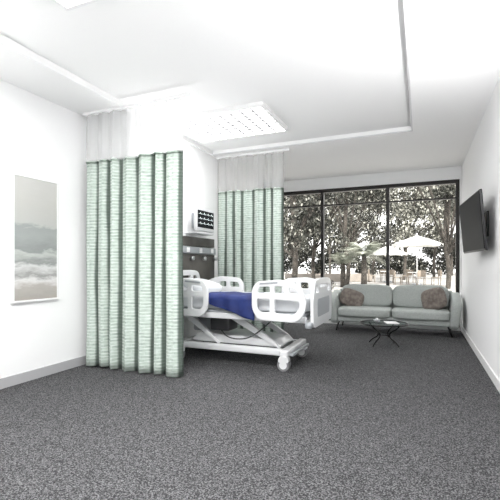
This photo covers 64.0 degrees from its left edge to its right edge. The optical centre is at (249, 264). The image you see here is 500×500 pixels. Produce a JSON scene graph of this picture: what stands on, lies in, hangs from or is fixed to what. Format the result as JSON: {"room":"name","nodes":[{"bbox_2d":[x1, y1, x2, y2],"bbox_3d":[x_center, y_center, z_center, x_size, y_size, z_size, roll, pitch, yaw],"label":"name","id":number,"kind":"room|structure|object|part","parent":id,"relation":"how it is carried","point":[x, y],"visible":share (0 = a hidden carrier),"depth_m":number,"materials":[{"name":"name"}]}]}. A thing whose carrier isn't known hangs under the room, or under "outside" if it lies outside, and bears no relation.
{"room":"hospital room","nodes":[
{"label":"hospital room","id":0,"kind":"room"},
{"bbox_2d":[0,79,90,378],"bbox_3d":[-2.360,-0.450,4.263,0.200,3.300,10.800,0,0,23],"label":"wall","id":1,"kind":"structure","parent":0,"point":[42,138],"depth_m":4.34,"materials":[{"name":"white paint"}]},
{"bbox_2d":[10,172,58,302],"bbox_3d":[-2.254,-0.270,4.213,0.035,1.300,0.550,0,0,23],"label":"seascape painting","id":2,"kind":"object","parent":1,"relation":"attached to","point":[34,201],"visible":1,"depth_m":4.18,"materials":[{"name":"paper"}]},
{"bbox_3d":[-2.358,-0.270,3.969,0.035,1.260,0.020,0,0,23],"label":"frame","id":3,"kind":"part","parent":2,"relation":"part of","materials":[{"name":"white wood"}]},
{"bbox_3d":[-2.254,-0.910,4.213,0.035,0.020,0.550,0,0,23],"label":"frame","id":4,"kind":"part","parent":2,"relation":"part of","materials":[{"name":"white wood"}]},
{"bbox_3d":[-2.254,0.370,4.213,0.035,0.020,0.550,0,0,23],"label":"frame","id":5,"kind":"part","parent":2,"relation":"part of","materials":[{"name":"white wood"}]},
{"bbox_3d":[-2.151,-0.270,4.457,0.035,1.260,0.020,0,0,23],"label":"frame","id":6,"kind":"part","parent":2,"relation":"part of","materials":[{"name":"white wood"}]},
{"bbox_2d":[0,356,85,388],"bbox_3d":[-3.126,1.150,2.187,0.015,0.100,5.980,0,0,23],"label":"baseboard","id":7,"kind":"structure","parent":1,"relation":"attached to","point":[5,382],"depth_m":4.27,"materials":[{"name":"grey"}]},
{"bbox_2d":[0,34,212,154],"bbox_3d":[-2.316,-1.950,3.321,0.620,0.300,7.300,0,0,23],"label":"ceiling","id":8,"kind":"structure","parent":0,"point":[21,67],"depth_m":4.03,"materials":[{"name":"white paint"}]},
{"bbox_2d":[83,92,189,376],"bbox_3d":[-1.311,-0.306,4.456,1.460,2.988,0.141,0,0,22],"label":"privacy curtain","id":9,"kind":"object","parent":8,"relation":"hanging from","point":[134,204],"visible":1,"depth_m":4.46,"materials":[{"name":"fabric"}]},
{"bbox_2d":[91,112,263,337],"bbox_3d":[-0.827,-0.300,6.860,0.590,3.000,4.420,0,0,23],"label":"headwall","id":10,"kind":"structure","parent":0,"point":[122,135],"depth_m":5.84,"materials":[{"name":"white paint"}]},
{"bbox_2d":[185,207,213,235],"bbox_3d":[-0.749,-0.645,6.023,0.208,0.370,0.540,0,0,23],"label":"patient monitor","id":11,"kind":"object","parent":10,"relation":"attached to","point":[202,219],"visible":1,"depth_m":5.94,"materials":[{"name":"white plastic"}]},
{"bbox_2d":[185,232,213,235],"bbox_3d":[-0.753,-0.470,6.025,0.200,0.020,0.500,0,0,23],"label":"shelf","id":12,"kind":"object","parent":10,"relation":"attached to","point":[194,233],"depth_m":5.99,"materials":[{"name":"white plastic"}]},
{"bbox_2d":[183,236,217,279],"bbox_3d":[-0.933,0.140,5.743,0.090,1.120,1.840,0,0,23],"label":"panel","id":13,"kind":"object","parent":10,"relation":"attached to","point":[204,264],"visible":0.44,"depth_m":6.13,"materials":[{"name":"laminate"}]},
{"bbox_3d":[-0.960,-0.350,5.743,0.040,0.140,1.820,0,0,23],"label":"panel","id":14,"kind":"part","parent":13,"relation":"part of","materials":[{"name":"laminate"}]},
{"bbox_3d":[-0.960,0.270,5.743,0.040,0.860,1.820,0,0,23],"label":"panel","id":15,"kind":"part","parent":13,"relation":"part of","materials":[{"name":"laminate"}]},
{"bbox_3d":[-0.946,-0.220,5.737,0.070,0.100,1.820,0,0,23],"label":"rail","id":16,"kind":"part","parent":13,"relation":"part of","materials":[{"name":"grey metal"}]},
{"bbox_2d":[0,0,410,150],"bbox_3d":[-0.636,-1.985,2.607,3.030,0.230,7.300,0,0,23],"label":"ceiling","id":17,"kind":"structure","parent":0,"point":[325,68],"depth_m":3.52,"materials":[{"name":"white paint"}]},
{"bbox_2d":[52,0,99,10],"bbox_3d":[-0.886,-1.845,2.006,1.460,0.050,1.260,0,0,23],"label":"ceiling light","id":18,"kind":"object","parent":17,"relation":"attached to","point":[68,5],"depth_m":2.81,"materials":[{"name":"white plastic"}]},
{"bbox_2d":[163,101,287,142],"bbox_3d":[-0.294,-1.845,5.265,1.360,0.050,0.960,0,0,23],"label":"ceiling light","id":19,"kind":"object","parent":17,"relation":"attached to","point":[203,138],"depth_m":5.17,"materials":[{"name":"white plastic"}]},
{"bbox_2d":[0,322,499,499],"bbox_3d":[-0.225,1.275,3.356,4.840,0.150,10.800,0,0,23],"label":"floor","id":20,"kind":"structure","parent":0,"point":[349,418],"depth_m":2.95,"materials":[{"name":"carpet"}]},
{"bbox_2d":[183,270,331,371],"bbox_3d":[-0.032,0.635,5.121,1.975,1.130,1.094,0,0,23],"label":"hospital bed","id":21,"kind":"object","parent":20,"relation":"on","point":[214,309],"visible":0.89,"depth_m":4.77,"materials":[{"name":"white plastic"}]},
{"bbox_3d":[-0.922,0.380,5.499,0.040,0.620,0.972,0,0,23],"label":"headboard","id":22,"kind":"part","parent":21,"relation":"part of","materials":[{"name":"white plastic"}]},
{"bbox_3d":[-0.788,0.396,4.872,0.638,0.462,0.035,0,0,23],"label":"head rail","id":23,"kind":"part","parent":21,"relation":"part of","materials":[{"name":"white plastic"}]},
{"bbox_2d":[184,278,221,292],"bbox_3d":[-0.628,0.280,5.374,0.415,0.194,0.620,0,0,23],"label":"pillow","id":24,"kind":"object","parent":21,"relation":"on","point":[212,286],"depth_m":5.24,"materials":[{"name":"white fabric"}]},
{"bbox_3d":[-0.377,0.396,5.838,0.638,0.462,0.035,0,0,23],"label":"head rail","id":25,"kind":"part","parent":21,"relation":"part of","materials":[{"name":"white plastic"}]},
{"bbox_2d":[209,292,263,319],"bbox_3d":[-0.181,0.482,4.813,0.623,0.301,0.327,0,0,23],"label":"blanket","id":26,"kind":"object","parent":21,"relation":"on","point":[222,305],"depth_m":4.68,"materials":[{"name":"fabric"}]},
{"bbox_3d":[-0.039,0.455,5.123,1.800,0.180,0.860,0,0,23],"label":"mattress","id":27,"kind":"part","parent":21,"relation":"part of","materials":[{"name":"blue fabric"}]},
{"bbox_3d":[0.203,0.203,4.430,0.215,0.036,0.006,0,0,23],"label":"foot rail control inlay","id":28,"kind":"part","parent":21,"relation":"part of","materials":[{"name":"grey plastic"}]},
{"bbox_3d":[0.314,0.396,4.403,0.628,0.461,0.035,0,0,23],"label":"foot rail","id":29,"kind":"part","parent":21,"relation":"part of","materials":[{"name":"white plastic"}]},
{"bbox_3d":[0.725,0.396,5.370,0.628,0.461,0.035,0,0,23],"label":"foot rail","id":30,"kind":"part","parent":21,"relation":"part of","materials":[{"name":"white plastic"}]},
{"bbox_3d":[0.854,0.420,4.744,0.040,0.540,0.972,0,0,23],"label":"footboard","id":31,"kind":"part","parent":21,"relation":"part of","materials":[{"name":"white plastic"}]},
{"bbox_2d":[360,319,408,347],"bbox_3d":[2.005,1.029,5.994,0.699,0.338,0.699,0,0,39],"label":"coffee table","id":32,"kind":"object","parent":20,"relation":"on","point":[369,324],"visible":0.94,"depth_m":5.90,"materials":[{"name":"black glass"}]},
{"bbox_3d":[1.862,1.036,5.889,0.186,0.324,0.022,0,0,-36],"label":"leg","id":33,"kind":"part","parent":32,"relation":"part of","materials":[{"name":"black metal"}]},
{"bbox_2d":[384,321,399,323],"bbox_3d":[2.102,0.856,5.941,0.180,0.012,0.220,0,0,6],"label":"magazine","id":34,"kind":"object","parent":32,"relation":"on","point":[386,322],"visible":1,"depth_m":5.91,"materials":[{"name":"white paper"}]},
{"bbox_3d":[2.109,1.036,5.851,0.022,0.324,0.186,0,0,-36],"label":"leg","id":35,"kind":"part","parent":32,"relation":"part of","materials":[{"name":"black metal"}]},
{"bbox_2d":[330,284,461,337],"bbox_3d":[2.586,0.785,7.271,2.222,0.837,0.864,0,0,23],"label":"sofa","id":36,"kind":"object","parent":20,"relation":"on","point":[422,305],"visible":0.99,"depth_m":7.16,"materials":[{"name":"fabric"}]},
{"bbox_3d":[1.656,0.777,7.666,0.201,0.577,0.864,0,0,23],"label":"arm","id":37,"kind":"part","parent":36,"relation":"part of","materials":[{"name":"fabric"}]},
{"bbox_2d":[339,288,363,305],"bbox_3d":[1.933,0.630,7.589,0.459,0.383,0.190,0,0,14],"label":"throw pillow","id":38,"kind":"object","parent":36,"relation":"on","point":[348,296],"depth_m":7.54,"materials":[{"name":"brown fabric"}]},
{"bbox_2d":[338,305,391,317],"bbox_3d":[2.122,0.855,7.378,0.932,0.170,0.660,0,0,23],"label":"seat cushion","id":39,"kind":"object","parent":36,"relation":"on","point":[344,311],"depth_m":7.13,"materials":[{"name":"fabric"}]},
{"bbox_2d":[342,284,392,306],"bbox_3d":[2.235,0.580,7.645,0.932,0.426,0.240,0,0,23],"label":"cushion","id":40,"kind":"object","parent":36,"relation":"on","point":[377,295],"depth_m":7.51,"materials":[{"name":"fabric"}]},
{"bbox_3d":[2.727,0.730,7.604,2.010,0.540,0.090,0,0,23],"label":"frame","id":41,"kind":"part","parent":36,"relation":"part of","materials":[{"name":"fabric"}]},
{"bbox_2d":[393,285,448,308],"bbox_3d":[3.098,0.580,7.278,0.932,0.426,0.240,0,0,23],"label":"cushion","id":42,"kind":"object","parent":36,"relation":"on","point":[404,296],"depth_m":7.25,"materials":[{"name":"fabric"}]},
{"bbox_2d":[392,307,450,320],"bbox_3d":[2.985,0.855,7.011,0.932,0.170,0.660,0,0,23],"label":"seat cushion","id":43,"kind":"object","parent":36,"relation":"on","point":[398,313],"depth_m":6.77,"materials":[{"name":"fabric"}]},
{"bbox_2d":[421,287,446,309],"bbox_3d":[3.223,0.600,7.019,0.448,0.420,0.203,0,0,41],"label":"throw pillow","id":44,"kind":"object","parent":36,"relation":"on","point":[432,298],"depth_m":6.97,"materials":[{"name":"brown fabric"}]},
{"bbox_3d":[3.515,0.777,6.875,0.201,0.577,0.864,0,0,23],"label":"arm","id":45,"kind":"part","parent":36,"relation":"part of","materials":[{"name":"fabric"}]},
{"bbox_2d":[212,123,479,182],"bbox_3d":[1.340,-1.950,7.037,4.440,0.300,2.400,0,0,23],"label":"ceiling","id":46,"kind":"structure","parent":0,"point":[442,147],"depth_m":6.58,"materials":[{"name":"white paint"}]},
{"bbox_2d":[215,148,289,332],"bbox_3d":[0.016,-0.316,6.429,1.280,2.968,0.127,0,0,23],"label":"privacy curtain","id":47,"kind":"object","parent":46,"relation":"hanging from","point":[250,221],"visible":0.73,"depth_m":6.45,"materials":[{"name":"fabric"}]},
{"bbox_2d":[213,130,410,154],"bbox_3d":[0.789,-1.804,5.959,3.030,0.015,0.015,0,0,23],"label":"trim","id":48,"kind":"structure","parent":46,"relation":"attached to","point":[407,130],"depth_m":5.87,"materials":[{"name":"white"}]},
{"bbox_2d":[264,166,461,191],"bbox_3d":[2.120,-1.835,8.118,3.850,0.530,0.200,0,0,23],"label":"lintel","id":49,"kind":"object","parent":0,"point":[446,173],"visible":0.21,"depth_m":7.88,"materials":[{"name":"white paint"}]},
{"bbox_2d":[284,179,459,195],"bbox_3d":[2.115,-1.535,8.087,3.765,0.070,0.100,0,0,23],"label":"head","id":50,"kind":"object","parent":49,"relation":"attached to","point":[454,181],"visible":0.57,"depth_m":7.89},
{"bbox_2d":[406,0,499,130],"bbox_3d":[1.122,-1.950,1.859,0.790,0.300,7.300,0,0,23],"label":"ceiling","id":51,"kind":"structure","parent":0,"point":[454,45],"depth_m":3.49,"materials":[{"name":"white paint"}]},
{"bbox_2d":[403,0,412,130],"bbox_3d":[0.748,-1.804,2.010,0.015,0.015,7.285,0,0,23],"label":"trim","id":52,"kind":"structure","parent":51,"relation":"attached to","point":[404,1],"depth_m":3.43,"materials":[{"name":"white paint"}]},
{"bbox_2d":[462,77,499,379],"bbox_3d":[1.910,-0.450,2.448,0.200,3.300,10.800,0,0,23],"label":"wall","id":53,"kind":"structure","parent":0,"point":[481,164],"depth_m":4.58,"materials":[{"name":"white paint"}]},
{"bbox_2d":[307,319,460,330],"bbox_3d":[2.120,1.170,8.118,3.850,0.060,0.200,0,0,23],"label":"sill","id":54,"kind":"structure","parent":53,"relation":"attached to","point":[328,321],"depth_m":7.68,"materials":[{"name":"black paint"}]},
{"bbox_3d":[2.115,1.100,8.087,3.765,0.080,0.100,0,0,23],"label":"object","id":55,"kind":"object","parent":54,"relation":"on","visible":0},
{"bbox_2d":[321,193,324,277],"bbox_3d":[1.514,-0.220,8.342,0.060,2.560,0.100,0,0,23],"label":"mullion","id":56,"kind":"object","parent":55,"relation":"on","point":[322,194],"visible":0.64,"depth_m":8.29,"materials":[{"name":"brown metal"}]},
{"bbox_2d":[386,188,389,285],"bbox_3d":[2.702,-0.220,7.838,0.060,2.560,0.100,0,0,23],"label":"mullion","id":57,"kind":"object","parent":55,"relation":"on","point":[387,189],"visible":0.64,"depth_m":7.79,"materials":[{"name":"brown metal"}]},
{"bbox_2d":[455,183,459,293],"bbox_3d":[3.820,-0.220,7.362,0.060,2.560,0.100,0,0,23],"label":"mullion","id":58,"kind":"object","parent":55,"relation":"on","point":[457,185],"visible":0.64,"depth_m":7.32,"materials":[{"name":"brown metal"}]},
{"bbox_2d":[460,179,461,327],"bbox_3d":[3.875,-0.215,7.372,0.035,2.710,0.200,0,0,23],"label":"door frame","id":59,"kind":"structure","parent":53,"relation":"attached to","point":[460,179],"depth_m":7.28,"materials":[{"name":"white paint"}]},
{"bbox_2d":[459,189,488,253],"bbox_3d":[2.595,-0.456,4.553,0.213,0.619,1.203,0,0,19],"label":"television","id":60,"kind":"object","parent":53,"relation":"attached to","point":[474,222],"visible":1,"depth_m":4.42,"materials":[{"name":"black plastic"}]},
{"bbox_3d":[2.689,-0.460,4.562,0.020,0.280,0.300,0,0,23],"label":"wall plate","id":61,"kind":"part","parent":60,"relation":"part of","materials":[{"name":"black metal"}]},
{"bbox_2d":[461,325,499,392],"bbox_3d":[1.811,1.150,2.490,0.015,0.100,10.400,0,0,23],"label":"baseboard","id":62,"kind":"structure","parent":53,"relation":"attached to","point":[488,369],"depth_m":4.69,"materials":[{"name":"white"}]},
{"label":"outside","id":63,"kind":"structure","parent":0,"visible":0},
{"bbox_2d":[284,270,454,291],"bbox_3d":[14.646,1.325,47.235,110.000,0.150,81.600,0,0,23],"label":"ground","id":64,"kind":"structure","parent":63,"point":[376,280],"depth_m":32.26,"materials":[{"name":"concrete"}]},
{"bbox_2d":[284,194,332,257],"bbox_3d":[1.616,-2.406,24.480,6.985,7.345,4.894,0,0,-4],"label":"tree","id":65,"kind":"object","parent":64,"relation":"on","point":[301,213],"visible":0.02,"depth_m":24.49,"materials":[{"name":"green plant"}]},
{"bbox_2d":[285,277,335,288],"bbox_3d":[2.552,0.893,18.049,2.722,0.743,1.553,0,0,3],"label":"shrubs","id":66,"kind":"object","parent":64,"relation":"on","point":[303,285],"visible":0.12,"depth_m":17.85,"materials":[{"name":"green plant"}]},
{"bbox_2d":[284,193,337,283],"bbox_3d":[1.972,-1.540,16.002,3.543,5.618,4.660,0,0,-8],"label":"tree","id":67,"kind":"object","parent":64,"relation":"on","point":[295,236],"visible":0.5,"depth_m":15.05,"materials":[{"name":"green plant"}]},
{"bbox_2d":[286,190,369,277],"bbox_3d":[5.052,-2.870,26.823,7.101,8.263,6.446,0,0,23],"label":"tree","id":68,"kind":"object","parent":64,"relation":"on","point":[315,246],"visible":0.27,"depth_m":26.54,"materials":[{"name":"green plant"}]},
{"bbox_2d":[285,274,372,281],"bbox_3d":[5.888,0.950,30.000,6.525,0.600,0.300,0,0,0],"label":"wall","id":69,"kind":"structure","parent":64,"relation":"on","point":[335,277],"depth_m":29.85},
{"bbox_2d":[285,197,378,273],"bbox_3d":[8.834,-4.587,45.261,11.140,11.675,8.888,0,0,23],"label":"tree","id":70,"kind":"object","parent":64,"relation":"on","point":[327,209],"visible":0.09,"depth_m":44.91,"materials":[{"name":"green plant"}]},
{"bbox_2d":[326,252,361,286],"bbox_3d":[5.463,0.272,22.520,2.324,1.956,2.457,0,0,-25],"label":"palm tree","id":71,"kind":"object","parent":64,"relation":"on","point":[342,260],"visible":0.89,"depth_m":22.37,"materials":[{"name":"green plant"}]},
{"bbox_2d":[333,241,385,283],"bbox_3d":[6.167,0.010,21.154,2.955,2.479,2.919,0,0,-14],"label":"palm tree","id":72,"kind":"object","parent":64,"relation":"on","point":[368,251],"visible":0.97,"depth_m":20.88,"materials":[{"name":"green plant"}]},
{"bbox_2d":[325,189,400,284],"bbox_3d":[6.638,-2.471,23.970,4.594,7.476,5.876,0,0,23],"label":"tree","id":73,"kind":"object","parent":64,"relation":"on","point":[373,193],"visible":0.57,"depth_m":23.28,"materials":[{"name":"green plant"}]},
{"bbox_2d":[334,188,399,277],"bbox_3d":[10.548,-3.908,35.939,5.669,10.341,7.226,0,0,19],"label":"tree","id":74,"kind":"object","parent":64,"relation":"on","point":[372,208],"visible":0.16,"depth_m":35.85,"materials":[{"name":"green plant"}]},
{"bbox_2d":[284,244,454,274],"bbox_3d":[16.362,-1.043,53.956,43.232,4.942,5.763,0,0,0],"label":"hedge","id":75,"kind":"object","parent":64,"relation":"on","point":[303,255],"visible":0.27,"depth_m":53.16,"materials":[{"name":"green plant"}]},
{"bbox_2d":[380,269,385,280],"bbox_3d":[10.089,0.785,30.157,0.460,0.930,0.480,0,0,4],"label":"patio chair","id":76,"kind":"object","parent":64,"relation":"on","point":[380,269],"visible":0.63,"depth_m":30.34,"materials":[{"name":"brown wood"}]},
{"bbox_2d":[372,247,406,281],"bbox_3d":[10.005,-0.134,29.000,2.418,2.773,2.418,0,0,-44],"label":"patio umbrella","id":77,"kind":"object","parent":64,"relation":"on","point":[393,251],"visible":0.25,"depth_m":28.17,"materials":[{"name":"white fabric"}]},
{"bbox_2d":[393,270,401,284],"bbox_3d":[9.289,0.785,25.166,0.480,0.930,0.460,0,0,8],"label":"patio chair","id":78,"kind":"object","parent":64,"relation":"on","point":[394,271],"visible":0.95,"depth_m":24.98,"materials":[{"name":"brown wood"}]},
{"bbox_2d":[406,270,412,283],"bbox_3d":[10.522,0.785,26.157,0.460,0.930,0.480,0,0,4],"label":"patio chair","id":79,"kind":"object","parent":64,"relation":"on","point":[407,271],"visible":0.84,"depth_m":26.36,"materials":[{"name":"brown wood"}]},
{"bbox_2d":[392,233,440,284],"bbox_3d":[10.438,-0.359,25.000,2.790,3.223,2.790,0,0,-44],"label":"patio umbrella","id":80,"kind":"object","parent":64,"relation":"on","point":[417,241],"visible":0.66,"depth_m":24.49,"materials":[{"name":"white fabric"}]},
{"bbox_2d":[380,185,454,279],"bbox_3d":[13.494,-3.067,32.634,5.570,8.646,8.108,0,0,23],"label":"tree","id":81,"kind":"object","parent":64,"relation":"on","point":[408,231],"visible":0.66,"depth_m":31.45,"materials":[{"name":"green plant"}]},
{"bbox_2d":[416,270,425,284],"bbox_3d":[10.191,0.785,23.866,0.460,0.930,0.480,0,0,12],"label":"patio chair","id":82,"kind":"object","parent":64,"relation":"on","point":[420,273],"visible":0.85,"depth_m":23.65,"materials":[{"name":"brown wood"}]},
{"bbox_2d":[395,184,454,276],"bbox_3d":[17.801,-3.892,37.778,8.910,10.289,7.523,0,0,23],"label":"tree","id":83,"kind":"object","parent":64,"relation":"on","point":[433,248],"visible":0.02,"depth_m":37.88,"materials":[{"name":"green plant"}]},
{"bbox_2d":[408,184,454,288],"bbox_3d":[10.464,-2.105,20.424,4.722,6.731,4.059,0,0,-29],"label":"tree","id":84,"kind":"object","parent":64,"relation":"on","point":[448,244],"visible":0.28,"depth_m":20.88,"materials":[{"name":"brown plant"}]},
{"bbox_2d":[418,202,452,275],"bbox_3d":[24.433,-4.491,47.880,10.823,11.484,8.556,0,0,23],"label":"tree","id":85,"kind":"object","parent":64,"relation":"on","point":[451,255],"visible":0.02,"depth_m":46.93,"materials":[{"name":"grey plant"}]},
{"bbox_2d":[431,270,441,284],"bbox_3d":[11.591,0.785,24.882,0.480,0.930,0.460,0,0,6],"label":"patio chair","id":86,"kind":"object","parent":64,"relation":"on","point":[439,271],"visible":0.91,"depth_m":24.87,"materials":[{"name":"brown wood"}]},
{"bbox_2d":[437,187,454,214],"bbox_3d":[17.928,-3.036,30.767,6.920,8.584,7.287,0,0,23],"label":"tree","id":87,"kind":"object","parent":64,"relation":"on","point":[452,208],"visible":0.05,"depth_m":33.05,"materials":[{"name":"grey plant"}]},
{"bbox_3d":[0.410,-0.220,8.812,0.060,2.560,0.100,0,0,23],"label":"mullion","id":88,"kind":"object","parent":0,"visible":0},
{"bbox_2d":[284,197,455,208],"bbox_3d":[2.115,-1.235,8.087,3.645,0.030,0.060,0,0,23],"label":"transom","id":89,"kind":"object","parent":88,"relation":"attached to","point":[446,198],"visible":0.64,"depth_m":7.93,"materials":[{"name":"brown metal"}]}
]}

